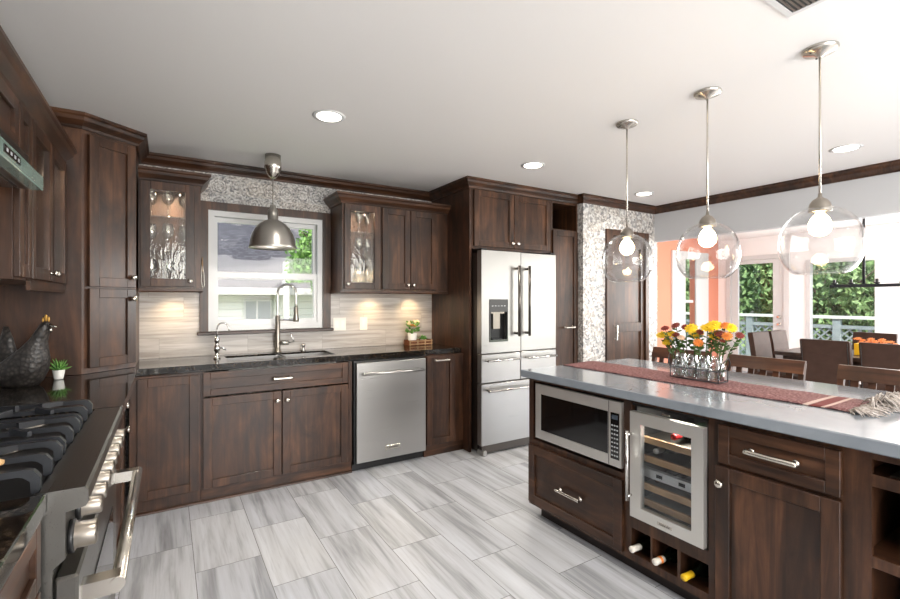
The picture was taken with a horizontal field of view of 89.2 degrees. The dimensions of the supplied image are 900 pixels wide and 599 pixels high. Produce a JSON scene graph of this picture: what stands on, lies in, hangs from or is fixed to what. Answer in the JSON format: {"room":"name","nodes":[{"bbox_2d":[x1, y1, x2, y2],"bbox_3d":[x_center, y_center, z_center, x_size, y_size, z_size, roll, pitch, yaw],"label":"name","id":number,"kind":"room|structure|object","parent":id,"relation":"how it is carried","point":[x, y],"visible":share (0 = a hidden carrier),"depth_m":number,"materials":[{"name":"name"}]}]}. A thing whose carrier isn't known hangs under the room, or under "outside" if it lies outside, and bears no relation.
{"room":"kitchen","nodes":[
{"label":"kitchen","id":0,"kind":"room"},
{"bbox_2d":[125,164,429,486],"bbox_3d":[-1.021,0.140,4.213,4.395,2.440,0.140,0,0,-32],"label":"wall","id":1,"kind":"structure","parent":0,"point":[221,188],"depth_m":3.79,"materials":[{"name":"tile"}]},
{"bbox_2d":[138,165,210,292],"bbox_3d":[-1.989,-0.472,3.305,0.434,0.843,0.383,0,0,-32],"label":"upper cabinet","id":2,"kind":"object","parent":1,"relation":"attached to","point":[190,186],"visible":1,"depth_m":3.23,"materials":[{"name":"brown wood"}]},
{"bbox_2d":[150,215,184,223],"bbox_3d":[-2.037,-0.580,3.323,0.336,0.006,0.275,0,0,-32],"label":"shelf","id":3,"kind":"object","parent":2,"relation":"attached to","point":[154,219],"depth_m":3.33,"materials":[{"name":"clear glass"}]},
{"bbox_2d":[150,249,184,254],"bbox_3d":[-2.037,-0.343,3.323,0.336,0.006,0.275,0,0,-32],"label":"shelf","id":4,"kind":"object","parent":2,"relation":"attached to","point":[152,251],"depth_m":3.30,"materials":[{"name":"clear glass"}]},
{"bbox_2d":[199,200,330,331],"bbox_3d":[-1.535,-0.258,3.854,1.028,1.020,0.130,0,0,-32],"label":"window","id":5,"kind":"structure","parent":1,"relation":"in","point":[214,216],"depth_m":3.78,"materials":[{"name":"grey paint"}]},
{"bbox_2d":[197,328,333,335],"bbox_3d":[-1.498,0.265,3.791,1.060,0.025,0.074,0,0,-32],"label":"window sill","id":6,"kind":"structure","parent":1,"relation":"attached to","point":[302,329],"depth_m":3.72,"materials":[{"name":"brown wood"}]},
{"bbox_2d":[139,292,431,358],"bbox_3d":[-1.234,0.184,3.992,2.458,0.509,0.012,0,0,-32],"label":"backsplash","id":7,"kind":"structure","parent":1,"relation":"attached to","point":[168,321],"depth_m":3.89,"materials":[{"name":"tile"}]},
{"bbox_2d":[333,318,345,330],"bbox_3d":[-0.998,0.224,4.124,0.116,0.117,0.009,0,0,-32],"label":"switch plate","id":8,"kind":"object","parent":1,"relation":"attached to","point":[339,324],"visible":0.97,"depth_m":4.12,"materials":[{"name":"beige plastic"}]},
{"bbox_2d":[331,203,380,290],"bbox_3d":[-0.827,-0.450,4.029,0.348,0.740,0.366,0,0,-32],"label":"upper cabinet","id":9,"kind":"object","parent":1,"relation":"attached to","point":[345,257],"visible":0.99,"depth_m":3.98,"materials":[{"name":"brown wood"}]},
{"bbox_2d":[351,231,373,237],"bbox_3d":[-0.846,-0.580,4.060,0.314,0.006,0.275,0,0,-32],"label":"shelf","id":10,"kind":"object","parent":9,"relation":"attached to","point":[353,234],"depth_m":4.11,"materials":[{"name":"clear glass"}]},
{"bbox_2d":[324,190,450,293],"bbox_3d":[-0.558,-0.472,4.190,1.100,0.843,0.383,0,0,-32],"label":"upper cabinet","id":11,"kind":"object","parent":1,"relation":"attached to","point":[413,232],"visible":1,"depth_m":4.13,"materials":[{"name":"brown wood"}]},
{"bbox_2d":[115,369,746,598],"bbox_3d":[2.967,1.400,3.187,10.300,0.080,7.700,0,0,-32],"label":"floor","id":12,"kind":"structure","parent":0,"point":[458,524],"depth_m":2.52,"materials":[{"name":"tile"}]},
{"bbox_2d":[0,522,40,598],"bbox_3d":[-0.504,0.923,-0.221,0.608,0.874,2.555,0,0,-32],"label":"base cabinet","id":13,"kind":"object","parent":12,"relation":"on","point":[24,581],"visible":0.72,"depth_m":0.94,"materials":[{"name":"brown wood"}]},
{"bbox_2d":[0,495,45,590],"bbox_3d":[-0.503,0.462,-0.217,0.614,0.044,2.560,0,0,-32],"label":"countertop","id":14,"kind":"structure","parent":13,"relation":"on","point":[19,518],"depth_m":0.90,"materials":[{"name":"black stone"}]},
{"bbox_2d":[0,399,142,598],"bbox_3d":[-1.363,0.867,1.316,0.755,0.986,0.942,0,0,-32],"label":"gas range","id":15,"kind":"object","parent":12,"relation":"on","point":[71,459],"visible":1,"depth_m":1.23,"materials":[{"name":"silver metal"}]},
{"bbox_2d":[116,402,129,550],"bbox_3d":[-1.950,0.923,2.180,0.675,0.874,1.130,0,0,-32],"label":"base cabinet","id":16,"kind":"object","parent":12,"relation":"on","point":[120,487],"visible":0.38,"depth_m":2.43,"materials":[{"name":"brown wood"}]},
{"bbox_2d":[0,343,460,419],"bbox_3d":[-1.062,0.462,3.076,3.128,0.044,1.725,0,0,-32],"label":"countertop","id":17,"kind":"structure","parent":16,"relation":"on","point":[111,388],"depth_m":2.94,"materials":[{"name":"black stone"}]},
{"bbox_2d":[0,315,55,387],"bbox_3d":[-2.169,0.257,2.339,0.264,0.363,0.194,0,0,-32],"label":"hen","id":18,"kind":"object","parent":17,"relation":"on","point":[26,366],"visible":1,"depth_m":2.29,"materials":[{"name":"black metal"}]},
{"bbox_2d":[49,359,71,379],"bbox_3d":[-2.157,0.380,2.513,0.103,0.117,0.096,0,0,15],"label":"potted succulent","id":19,"kind":"object","parent":17,"relation":"on","point":[58,368],"visible":0.99,"depth_m":2.50,"materials":[{"name":"green plant"}]},
{"bbox_2d":[52,370,64,379],"bbox_3d":[-2.155,0.412,2.512,0.055,0.051,0.055,0,0,-32],"label":"pot","id":20,"kind":"object","parent":19,"relation":"on","point":[57,374],"depth_m":2.49,"materials":[{"name":"white ceramic"}]},
{"bbox_2d":[0,126,138,376],"bbox_3d":[-2.390,-0.320,2.901,0.683,1.516,0.648,0,0,-32],"label":"cabinet","id":21,"kind":"object","parent":17,"relation":"on","point":[96,318],"visible":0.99,"depth_m":2.71,"materials":[{"name":"brown wood"}]},
{"bbox_2d":[213,322,229,358],"bbox_3d":[-1.705,0.305,3.406,0.112,0.271,0.047,0,0,-20],"label":"filter faucet","id":22,"kind":"object","parent":17,"relation":"on","point":[217,347],"visible":1,"depth_m":3.39,"materials":[{"name":"silver metal"}]},
{"bbox_2d":[224,352,335,370],"bbox_3d":[-1.334,0.562,3.602,0.778,0.212,0.328,0,0,-32],"label":"double sink","id":23,"kind":"object","parent":17,"relation":"in","point":[319,353],"visible":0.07,"depth_m":3.64,"materials":[{"name":"silver metal"}]},
{"bbox_2d":[224,355,287,370],"bbox_3d":[-1.493,0.562,3.503,0.404,0.212,0.328,0,0,-32],"label":"basin","id":24,"kind":"object","parent":23,"relation":"in","point":[271,356],"depth_m":3.59,"materials":[{"name":"silver metal"}]},
{"bbox_2d":[281,352,335,365],"bbox_3d":[-1.154,0.562,3.713,0.354,0.212,0.328,0,0,-32],"label":"basin","id":25,"kind":"object","parent":23,"relation":"in","point":[320,353],"depth_m":3.80,"materials":[{"name":"silver metal"}]},
{"bbox_2d":[274,283,298,352],"bbox_3d":[-1.348,0.150,3.791,0.223,0.579,0.099,0,0,11],"label":"spring faucet","id":26,"kind":"object","parent":17,"relation":"on","point":[278,342],"visible":1,"depth_m":3.77,"materials":[{"name":"silver metal"}]},
{"bbox_2d":[404,339,432,345],"bbox_3d":[-0.307,0.411,4.422,0.250,0.053,0.116,0,0,-32],"label":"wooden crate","id":27,"kind":"object","parent":17,"relation":"on","point":[417,341],"visible":0.96,"depth_m":4.38,"materials":[{"name":"brown wood"}]},
{"bbox_2d":[405,320,419,339],"bbox_3d":[-0.361,0.311,4.396,0.155,0.238,0.128,0,0,-16],"label":"daisies","id":28,"kind":"object","parent":27,"relation":"in","point":[411,336],"visible":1,"depth_m":4.38,"materials":[{"name":"yellow plant"}]},
{"bbox_2d":[129,372,200,513],"bbox_3d":[-1.970,0.923,3.167,0.390,0.874,0.601,0,0,-32],"label":"base cabinet","id":29,"kind":"object","parent":12,"relation":"on","point":[164,409],"visible":0.84,"depth_m":2.92,"materials":[{"name":"brown wood"}]},
{"bbox_2d":[135,470,351,517],"bbox_3d":[-1.381,1.351,3.207,1.435,0.017,0.014,0,0,-32],"label":"trim","id":30,"kind":"structure","parent":12,"relation":"on","point":[349,471],"depth_m":3.15,"materials":[{"name":"brown wood"}]},
{"bbox_2d":[200,361,351,500],"bbox_3d":[-1.350,0.923,3.528,1.041,0.874,0.638,0,0,-32],"label":"base cabinet","id":31,"kind":"object","parent":12,"relation":"on","point":[251,441],"visible":0.98,"depth_m":3.26,"materials":[{"name":"brown wood"}]},
{"bbox_2d":[351,355,425,470],"bbox_3d":[-0.616,0.923,3.955,0.632,0.870,0.664,0,0,-32],"label":"dishwasher","id":32,"kind":"object","parent":12,"relation":"on","point":[389,394],"visible":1,"depth_m":3.70,"materials":[{"name":"silver metal"}]},
{"bbox_2d":[421,353,462,456],"bbox_3d":[-0.186,0.923,4.248,0.401,0.874,0.638,0,0,-32],"label":"base cabinet","id":33,"kind":"object","parent":12,"relation":"on","point":[444,372],"visible":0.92,"depth_m":4.02,"materials":[{"name":"brown wood"}]},
{"bbox_2d":[431,187,550,451],"bbox_3d":[0.422,0.141,4.586,0.981,2.438,0.739,0,0,-32],"label":"cabinet","id":34,"kind":"object","parent":12,"relation":"on","point":[476,218],"visible":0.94,"depth_m":4.24,"materials":[{"name":"brown wood"}]},
{"bbox_2d":[471,248,557,456],"bbox_3d":[0.459,0.455,4.483,0.884,1.810,0.857,0,0,-32],"label":"fridge","id":35,"kind":"object","parent":12,"relation":"on","point":[513,294],"visible":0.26,"depth_m":4.09,"materials":[{"name":"silver metal"}]},
{"bbox_2d":[550,200,577,365],"bbox_3d":[1.017,0.141,4.928,0.382,2.438,0.708,0,0,-32],"label":"pantry cabinet","id":36,"kind":"object","parent":12,"relation":"on","point":[564,234],"visible":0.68,"depth_m":4.69,"materials":[{"name":"brown wood"}]},
{"bbox_2d":[651,347,711,367],"bbox_3d":[1.494,0.860,3.193,0.456,1.001,0.436,0,0,-32],"label":"bar stool","id":37,"kind":"object","parent":12,"relation":"on","point":[661,353],"visible":0.23,"depth_m":3.31,"materials":[{"name":"brown wood"}]},
{"bbox_2d":[528,378,899,598],"bbox_3d":[1.417,0.923,1.979,0.748,0.874,2.475,0,0,-32],"label":"kitchen island","id":38,"kind":"object","parent":12,"relation":"on","point":[791,517],"visible":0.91,"depth_m":1.74,"materials":[{"name":"brown wood"}]},
{"bbox_2d":[536,383,623,468],"bbox_3d":[0.867,0.676,2.644,0.443,0.328,0.635,0,0,-32],"label":"microwave","id":39,"kind":"object","parent":38,"relation":"in","point":[587,424],"visible":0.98,"depth_m":2.48,"materials":[{"name":"silver metal"}]},
{"bbox_2d":[629,535,650,552],"bbox_3d":[1.001,1.198,2.256,0.305,0.074,0.074,0,0,-28],"label":"wine bottle","id":40,"kind":"object","parent":38,"relation":"in","point":[646,541],"visible":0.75,"depth_m":2.21,"materials":[{"name":"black glass"}]},
{"bbox_2d":[652,546,676,565],"bbox_3d":[1.066,1.198,2.151,0.305,0.074,0.074,0,0,-28],"label":"wine bottle","id":41,"kind":"object","parent":38,"relation":"in","point":[670,554],"visible":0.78,"depth_m":2.11,"materials":[{"name":"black glass"}]},
{"bbox_2d":[680,560,708,581],"bbox_3d":[1.138,1.198,2.035,0.305,0.074,0.074,0,0,-28],"label":"wine bottle","id":42,"kind":"object","parent":38,"relation":"in","point":[700,569],"visible":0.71,"depth_m":1.99,"materials":[{"name":"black glass"}]},
{"bbox_2d":[521,358,899,458],"bbox_3d":[1.564,0.462,2.058,1.055,0.044,2.555,0,0,-32],"label":"island countertop","id":43,"kind":"structure","parent":38,"relation":"on","point":[881,436],"depth_m":1.98,"materials":[{"name":"grey stone"}]},
{"bbox_2d":[564,361,899,417],"bbox_3d":[1.359,0.409,2.476,0.488,0.060,1.663,0,0,-30],"label":"table runner","id":44,"kind":"object","parent":43,"relation":"on","point":[889,402],"visible":0.98,"depth_m":2.11,"materials":[{"name":"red fabric"}]},
{"bbox_2d":[668,353,730,383],"bbox_3d":[1.334,0.362,2.453,0.096,0.134,0.322,0,0,-32],"label":"caddy","id":45,"kind":"object","parent":44,"relation":"on","point":[709,378],"visible":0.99,"depth_m":2.43,"materials":[{"name":"black metal"}]},
{"bbox_2d":[673,353,686,375],"bbox_3d":[1.284,0.361,2.535,0.058,0.125,0.058,0,0,-32],"label":"glass bottle","id":46,"kind":"object","parent":45,"relation":"on","point":[678,374],"depth_m":2.54,"materials":[{"name":"clear glass"}]},
{"bbox_2d":[684,324,697,368],"bbox_3d":[1.307,0.271,2.460,0.066,0.283,0.068,0,0,-32],"label":"chrysanthemum","id":47,"kind":"object","parent":45,"relation":"in","point":[691,327],"visible":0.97,"depth_m":2.46,"materials":[{"name":"yellow plant"}]},
{"bbox_2d":[685,354,699,377],"bbox_3d":[1.317,0.361,2.481,0.058,0.125,0.058,0,0,-32],"label":"glass bottle","id":48,"kind":"object","parent":45,"relation":"on","point":[698,364],"depth_m":2.47,"materials":[{"name":"clear glass"}]},
{"bbox_2d":[693,338,704,375],"bbox_3d":[1.330,0.311,2.438,0.063,0.204,0.055,0,0,-32],"label":"chrysanthemum","id":49,"kind":"object","parent":45,"relation":"in","point":[699,342],"visible":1,"depth_m":2.43,"materials":[{"name":"orange plant"}]},
{"bbox_2d":[696,355,711,379],"bbox_3d":[1.351,0.361,2.426,0.058,0.125,0.058,0,0,-32],"label":"glass bottle","id":50,"kind":"object","parent":45,"relation":"on","point":[709,377],"depth_m":2.41,"materials":[{"name":"clear glass"}]},
{"bbox_2d":[700,323,713,375],"bbox_3d":[1.364,0.268,2.413,0.070,0.289,0.075,0,0,-32],"label":"chrysanthemum","id":51,"kind":"object","parent":45,"relation":"in","point":[703,327],"visible":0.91,"depth_m":2.42,"materials":[{"name":"yellow plant"}]},
{"bbox_2d":[706,320,720,361],"bbox_3d":[1.385,0.262,2.385,0.067,0.302,0.074,0,0,-32],"label":"chrysanthemum","id":52,"kind":"object","parent":45,"relation":"in","point":[714,325],"visible":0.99,"depth_m":2.38,"materials":[{"name":"yellow plant"}]},
{"bbox_2d":[708,356,723,381],"bbox_3d":[1.385,0.361,2.372,0.058,0.125,0.058,0,0,-32],"label":"glass bottle","id":53,"kind":"object","parent":45,"relation":"on","point":[710,368],"depth_m":2.37,"materials":[{"name":"clear glass"}]},
{"bbox_2d":[712,331,723,377],"bbox_3d":[1.394,0.287,2.361,0.060,0.252,0.076,0,0,-32],"label":"chrysanthemum","id":54,"kind":"object","parent":45,"relation":"in","point":[719,333],"visible":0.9,"depth_m":2.36,"materials":[{"name":"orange plant"}]},
{"bbox_2d":[718,332,732,379],"bbox_3d":[1.397,0.289,2.310,0.067,0.248,0.058,0,0,36],"label":"chrysanthemum","id":55,"kind":"object","parent":45,"relation":"in","point":[726,336],"visible":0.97,"depth_m":2.31,"materials":[{"name":"orange plant"}]},
{"bbox_2d":[720,332,744,379],"bbox_3d":[1.429,0.288,2.309,0.107,0.250,0.052,0,0,26],"label":"chrysanthemum","id":56,"kind":"object","parent":45,"relation":"in","point":[740,335],"visible":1,"depth_m":2.30,"materials":[{"name":"orange plant"}]},
{"bbox_2d":[874,526,899,563],"bbox_3d":[1.767,0.845,1.438,0.622,0.024,0.524,0,0,-32],"label":"shelf","id":57,"kind":"object","parent":38,"relation":"attached to","point":[887,546],"depth_m":1.54,"materials":[{"name":"brown wood"}]},
{"bbox_2d":[874,462,899,476],"bbox_3d":[1.767,0.583,1.438,0.622,0.025,0.524,0,0,-32],"label":"shelf","id":58,"kind":"object","parent":38,"relation":"attached to","point":[883,469],"depth_m":1.53,"materials":[{"name":"brown wood"}]},
{"bbox_2d":[726,354,806,380],"bbox_3d":[1.780,0.860,2.730,0.456,1.001,0.436,0,0,-32],"label":"bar stool","id":59,"kind":"object","parent":12,"relation":"on","point":[777,365],"visible":0.3,"depth_m":2.80,"materials":[{"name":"brown wood"}]},
{"bbox_2d":[748,331,797,379],"bbox_3d":[4.012,0.885,5.566,0.420,0.950,0.526,0,0,-32],"label":"dining chair","id":60,"kind":"object","parent":12,"relation":"on","point":[759,342],"visible":0.4,"depth_m":5.66,"materials":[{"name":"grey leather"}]},
{"bbox_2d":[768,330,788,358],"bbox_3d":[4.421,0.885,5.818,0.420,0.950,0.526,0,0,-32],"label":"dining chair","id":61,"kind":"object","parent":12,"relation":"on","point":[778,339],"visible":0.19,"depth_m":5.94,"materials":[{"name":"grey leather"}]},
{"bbox_2d":[774,348,859,365],"bbox_3d":[4.744,0.980,4.697,0.950,0.760,2.100,0,0,-32],"label":"dining table","id":62,"kind":"object","parent":12,"relation":"on","point":[794,353],"visible":0.11,"depth_m":5.22,"materials":[{"name":"brown wood"}]},
{"bbox_2d":[853,337,896,343],"bbox_3d":[4.772,0.516,5.109,0.207,0.163,0.391,0,0,-32],"label":"bouquet","id":63,"kind":"object","parent":62,"relation":"on","point":[870,340],"visible":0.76,"depth_m":5.10,"materials":[{"name":"orange plant"}]},
{"bbox_2d":[800,338,860,387],"bbox_3d":[3.983,0.885,4.732,0.526,0.950,0.420,0,0,-32],"label":"dining chair","id":64,"kind":"object","parent":12,"relation":"on","point":[823,358],"visible":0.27,"depth_m":4.61,"materials":[{"name":"brown leather"}]},
{"bbox_2d":[836,364,899,391],"bbox_3d":[2.088,0.860,2.232,0.456,1.001,0.436,0,0,-32],"label":"bar stool","id":65,"kind":"object","parent":12,"relation":"on","point":[890,377],"visible":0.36,"depth_m":2.40,"materials":[{"name":"brown wood"}]},
{"bbox_2d":[852,332,898,349],"bbox_3d":[5.038,0.885,5.491,0.526,0.950,0.420,0,0,-32],"label":"dining chair","id":66,"kind":"object","parent":12,"relation":"on","point":[863,335],"visible":0.13,"depth_m":5.58,"materials":[{"name":"brown wood"}]},
{"bbox_2d":[859,342,899,391],"bbox_3d":[4.236,0.885,4.324,0.526,0.950,0.420,0,0,-32],"label":"dining chair","id":67,"kind":"object","parent":12,"relation":"on","point":[875,355],"visible":0.33,"depth_m":4.25,"materials":[{"name":"brown leather"}]},
{"bbox_2d":[0,0,899,205],"bbox_3d":[1.328,-1.130,1.674,5.920,0.100,6.850,0,0,-32],"label":"ceiling","id":68,"kind":"structure","parent":0,"point":[431,94],"depth_m":2.29,"materials":[{"name":"white paint"}]},
{"bbox_2d":[248,153,296,250],"bbox_3d":[-1.325,-0.731,3.413,0.338,0.698,0.338,0,0,-32],"label":"dome pendant","id":69,"kind":"object","parent":68,"relation":"hanging from","point":[272,234],"visible":1,"depth_m":3.35,"materials":[{"name":"silver metal"}]},
{"bbox_2d":[312,110,345,122],"bbox_3d":[-0.712,-1.075,2.684,0.190,0.008,0.190,0,0,-32],"label":"recessed light","id":70,"kind":"object","parent":68,"relation":"in","point":[330,116],"visible":1,"depth_m":2.67,"materials":[{"name":"grey paint"}]},
{"bbox_2d":[521,162,544,168],"bbox_3d":[0.666,-1.075,3.662,0.190,0.008,0.190,0,0,-32],"label":"recessed light","id":71,"kind":"object","parent":68,"relation":"in","point":[529,165],"visible":1,"depth_m":3.65,"materials":[{"name":"grey paint"}]},
{"bbox_2d":[601,119,653,281],"bbox_3d":[1.083,-0.595,2.792,0.299,0.970,0.299,0,0,-32],"label":"pendant light","id":72,"kind":"object","parent":68,"relation":"hanging from","point":[627,246],"visible":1,"depth_m":2.77,"materials":[{"name":"clear glass"}]},
{"bbox_2d":[675,86,741,278],"bbox_3d":[1.341,-0.595,2.376,0.299,0.970,0.299,0,0,-32],"label":"pendant light","id":73,"kind":"object","parent":68,"relation":"hanging from","point":[707,237],"visible":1,"depth_m":2.36,"materials":[{"name":"clear glass"}]},
{"bbox_2d":[764,0,825,17],"bbox_3d":[1.196,-1.077,1.574,0.330,0.005,0.180,0,0,-32],"label":"ceiling vent","id":74,"kind":"object","parent":68,"relation":"in","point":[789,8],"visible":1,"depth_m":1.67,"materials":[{"name":"white metal"}]},
{"bbox_2d":[777,40,866,274],"bbox_3d":[1.595,-0.595,1.966,0.299,0.970,0.299,0,0,-32],"label":"pendant light","id":75,"kind":"object","parent":68,"relation":"hanging from","point":[820,224],"visible":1,"depth_m":1.95,"materials":[{"name":"clear glass"}]},
{"bbox_2d":[829,144,863,152],"bbox_3d":[2.822,-1.075,3.250,0.190,0.008,0.190,0,0,-32],"label":"recessed light","id":76,"kind":"object","parent":68,"relation":"in","point":[844,148],"visible":1,"depth_m":3.24,"materials":[{"name":"grey paint"}]},
{"bbox_2d":[577,203,656,361],"bbox_3d":[1.670,0.140,5.427,1.250,2.440,0.905,0,0,-32],"label":"tiled wall","id":77,"kind":"structure","parent":0,"point":[592,220],"depth_m":4.83,"materials":[{"name":"tile"}]},
{"bbox_2d":[605,229,648,360],"bbox_3d":[1.954,0.300,5.116,0.723,2.119,0.122,0,0,-32],"label":"door frame","id":78,"kind":"structure","parent":77,"relation":"attached to","point":[609,233],"depth_m":4.91,"materials":[{"name":"brown wood"}]},
{"bbox_2d":[613,236,643,359],"bbox_3d":[1.999,0.330,5.097,0.547,2.040,0.083,0,0,-32],"label":"door","id":79,"kind":"structure","parent":77,"relation":"in","point":[628,293],"depth_m":5.12,"materials":[{"name":"brown wood"}]},
{"bbox_2d":[625,403,708,550],"bbox_3d":[1.177,0.781,2.190,0.593,0.552,0.367,0,0,-32],"label":"wine cooler","id":80,"kind":"object","parent":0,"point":[666,505],"visible":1,"depth_m":2.11,"materials":[{"name":"silver metal"}]},
{"bbox_2d":[654,469,688,482],"bbox_3d":[1.103,0.863,2.252,0.274,0.066,0.066,0,0,-32],"label":"wine bottle","id":81,"kind":"object","parent":80,"relation":"on","point":[668,471],"visible":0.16,"depth_m":2.22,"materials":[{"name":"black glass"}]},
{"bbox_2d":[671,422,705,439],"bbox_3d":[1.147,0.637,2.179,0.274,0.066,0.066,0,0,-32],"label":"wine bottle","id":82,"kind":"object","parent":80,"relation":"on","point":[673,436],"visible":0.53,"depth_m":2.13,"materials":[{"name":"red glass"}]},
{"bbox_2d":[657,238,717,368],"bbox_3d":[3.443,0.110,7.902,4.230,2.500,0.120,0,0,-32],"label":"wall","id":83,"kind":"structure","parent":0,"point":[664,249],"depth_m":8.29,"materials":[{"name":"orange paint"}]},
{"bbox_2d":[671,250,708,366],"bbox_3d":[4.448,0.240,8.436,1.160,2.240,0.030,0,0,-32],"label":"trim","id":84,"kind":"structure","parent":83,"relation":"attached to","point":[678,279],"depth_m":8.36,"materials":[{"name":"grey paint"}]},
{"bbox_2d":[655,172,899,242],"bbox_3d":[3.991,0.140,2.882,0.120,2.440,6.105,0,0,-32],"label":"wall","id":85,"kind":"structure","parent":0,"point":[879,195],"depth_m":4.21,"materials":[{"name":"grey paint"}]},
{"bbox_2d":[50,106,899,213],"bbox_3d":[1.996,-1.038,3.332,8.286,0.082,4.098,0,0,15],"label":"crown molding","id":86,"kind":"structure","parent":85,"relation":"attached to","point":[66,117],"depth_m":4.02,"materials":[{"name":"brown wood"}]},
{"bbox_2d":[694,214,899,240],"bbox_3d":[5.196,-1.190,5.212,4.380,0.100,6.600,0,0,-32],"label":"ceiling","id":87,"kind":"structure","parent":0,"point":[892,218],"depth_m":7.32,"materials":[{"name":"white paint"}]},
{"bbox_2d":[829,218,899,287],"bbox_3d":[4.663,-0.637,4.818,0.120,1.004,1.050,0,0,-32],"label":"linear chandelier","id":88,"kind":"object","parent":87,"relation":"hanging from","point":[850,284],"visible":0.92,"depth_m":5.00,"materials":[{"name":"black metal"}]},
{"bbox_2d":[718,222,899,383],"bbox_3d":[6.989,0.110,6.304,0.120,2.500,6.570,0,0,-32],"label":"wall","id":89,"kind":"structure","parent":0,"point":[883,240],"depth_m":7.68,"materials":[{"name":"white paint"}]},
{"bbox_2d":[731,258,783,371],"bbox_3d":[5.629,0.310,8.384,0.105,2.080,0.880,0,0,-32],"label":"door","id":90,"kind":"structure","parent":89,"relation":"in","point":[778,268],"depth_m":8.15,"materials":[{"name":"grey paint"}]},
{"bbox_2d":[726,253,789,358],"bbox_3d":[5.622,0.275,8.380,0.019,2.170,1.060,0,0,-32],"label":"door frame","id":91,"kind":"structure","parent":89,"relation":"in","point":[786,256],"depth_m":8.13,"materials":[{"name":"grey paint"}]},
{"bbox_2d":[806,255,880,338],"bbox_3d":[6.316,0.120,7.345,0.110,1.576,0.946,0,0,-32],"label":"window","id":92,"kind":"structure","parent":89,"relation":"in","point":[809,263],"depth_m":7.49,"materials":[{"name":"grey paint"}]},
{"bbox_3d":[-1.147,0.140,0.143,0.100,2.440,6.850,0,0,-32],"label":"wall","id":93,"kind":"structure","parent":0,"visible":0},
{"bbox_2d":[0,76,18,145],"bbox_3d":[-1.545,-0.695,1.221,0.355,0.250,1.102,0,0,-32],"label":"upper cabinet","id":94,"kind":"object","parent":93,"relation":"attached to","point":[9,103],"visible":0.62,"depth_m":1.69,"materials":[{"name":"brown wood"}]},
{"bbox_2d":[0,101,31,280],"bbox_3d":[-1.889,-0.450,1.778,0.355,0.740,0.202,0,0,-32],"label":"upper cabinet","id":95,"kind":"object","parent":93,"relation":"attached to","point":[15,203],"visible":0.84,"depth_m":1.79,"materials":[{"name":"brown wood"}]},
{"bbox_2d":[0,128,42,190],"bbox_3d":[-1.497,-0.473,1.232,0.448,0.134,0.930,0,0,-32],"label":"range hood","id":96,"kind":"object","parent":93,"relation":"attached to","point":[16,171],"visible":1,"depth_m":1.53,"materials":[{"name":"silver metal"}]},
{"bbox_2d":[0,25,76,292],"bbox_3d":[-1.786,-0.454,1.656,0.394,0.827,2.096,0,0,-32],"label":"upper cabinet","id":97,"kind":"object","parent":93,"relation":"attached to","point":[52,147],"visible":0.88,"depth_m":2.20,"materials":[{"name":"brown wood"}]},
{"label":"outside","id":98,"kind":"structure","parent":0,"visible":0},
{"bbox_3d":[8.015,1.435,7.602,2.970,0.090,10.500,0,0,-32],"label":"floor","id":99,"kind":"structure","parent":98,"visible":0},
{"bbox_2d":[686,312,874,355],"bbox_3d":[8.290,0.853,7.508,0.140,1.075,12.090,0,0,-32],"label":"deck railing","id":100,"kind":"object","parent":99,"relation":"on","point":[836,326],"visible":0.21,"depth_m":8.99,"materials":[{"name":"paint"}]},
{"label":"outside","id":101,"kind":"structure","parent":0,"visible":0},
{"bbox_2d":[739,332,745,354],"bbox_3d":[3.245,2.910,13.765,70.000,0.100,70.000,0,0,-32],"label":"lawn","id":102,"kind":"structure","parent":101,"point":[743,345],"depth_m":27.75,"materials":[{"name":"green plant"}]},
{"bbox_2d":[218,222,312,319],"bbox_3d":[-5.509,-0.040,11.761,15.600,5.800,7.200,0,0,-32],"label":"house","id":103,"kind":"structure","parent":102,"relation":"on","point":[237,298],"depth_m":9.39,"materials":[{"name":"white"}]},
{"bbox_2d":[283,229,312,292],"bbox_3d":[-1.992,0.521,8.471,1.816,4.690,1.829,0,0,-32],"label":"leafy tree","id":104,"kind":"object","parent":102,"relation":"on","point":[304,253],"visible":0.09,"depth_m":8.33,"materials":[{"name":"green plant"}]},
{"bbox_2d":[686,259,745,343],"bbox_3d":[7.785,0.719,14.988,3.005,4.305,3.507,0,0,-10],"label":"leafy tree","id":105,"kind":"object","parent":102,"relation":"on","point":[688,260],"visible":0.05,"depth_m":13.99,"materials":[{"name":"green plant"}]},
{"bbox_2d":[739,258,833,331],"bbox_3d":[11.832,0.096,16.092,3.662,5.546,3.792,0,0,-37],"label":"leafy tree","id":106,"kind":"object","parent":102,"relation":"on","point":[756,280],"visible":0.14,"depth_m":15.70,"materials":[{"name":"green plant"}]},
{"bbox_2d":[764,260,874,341],"bbox_3d":[10.072,0.667,11.873,3.052,4.408,3.160,0,0,-24],"label":"leafy tree","id":107,"kind":"object","parent":102,"relation":"on","point":[826,300],"visible":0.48,"depth_m":11.05,"materials":[{"name":"green plant"}]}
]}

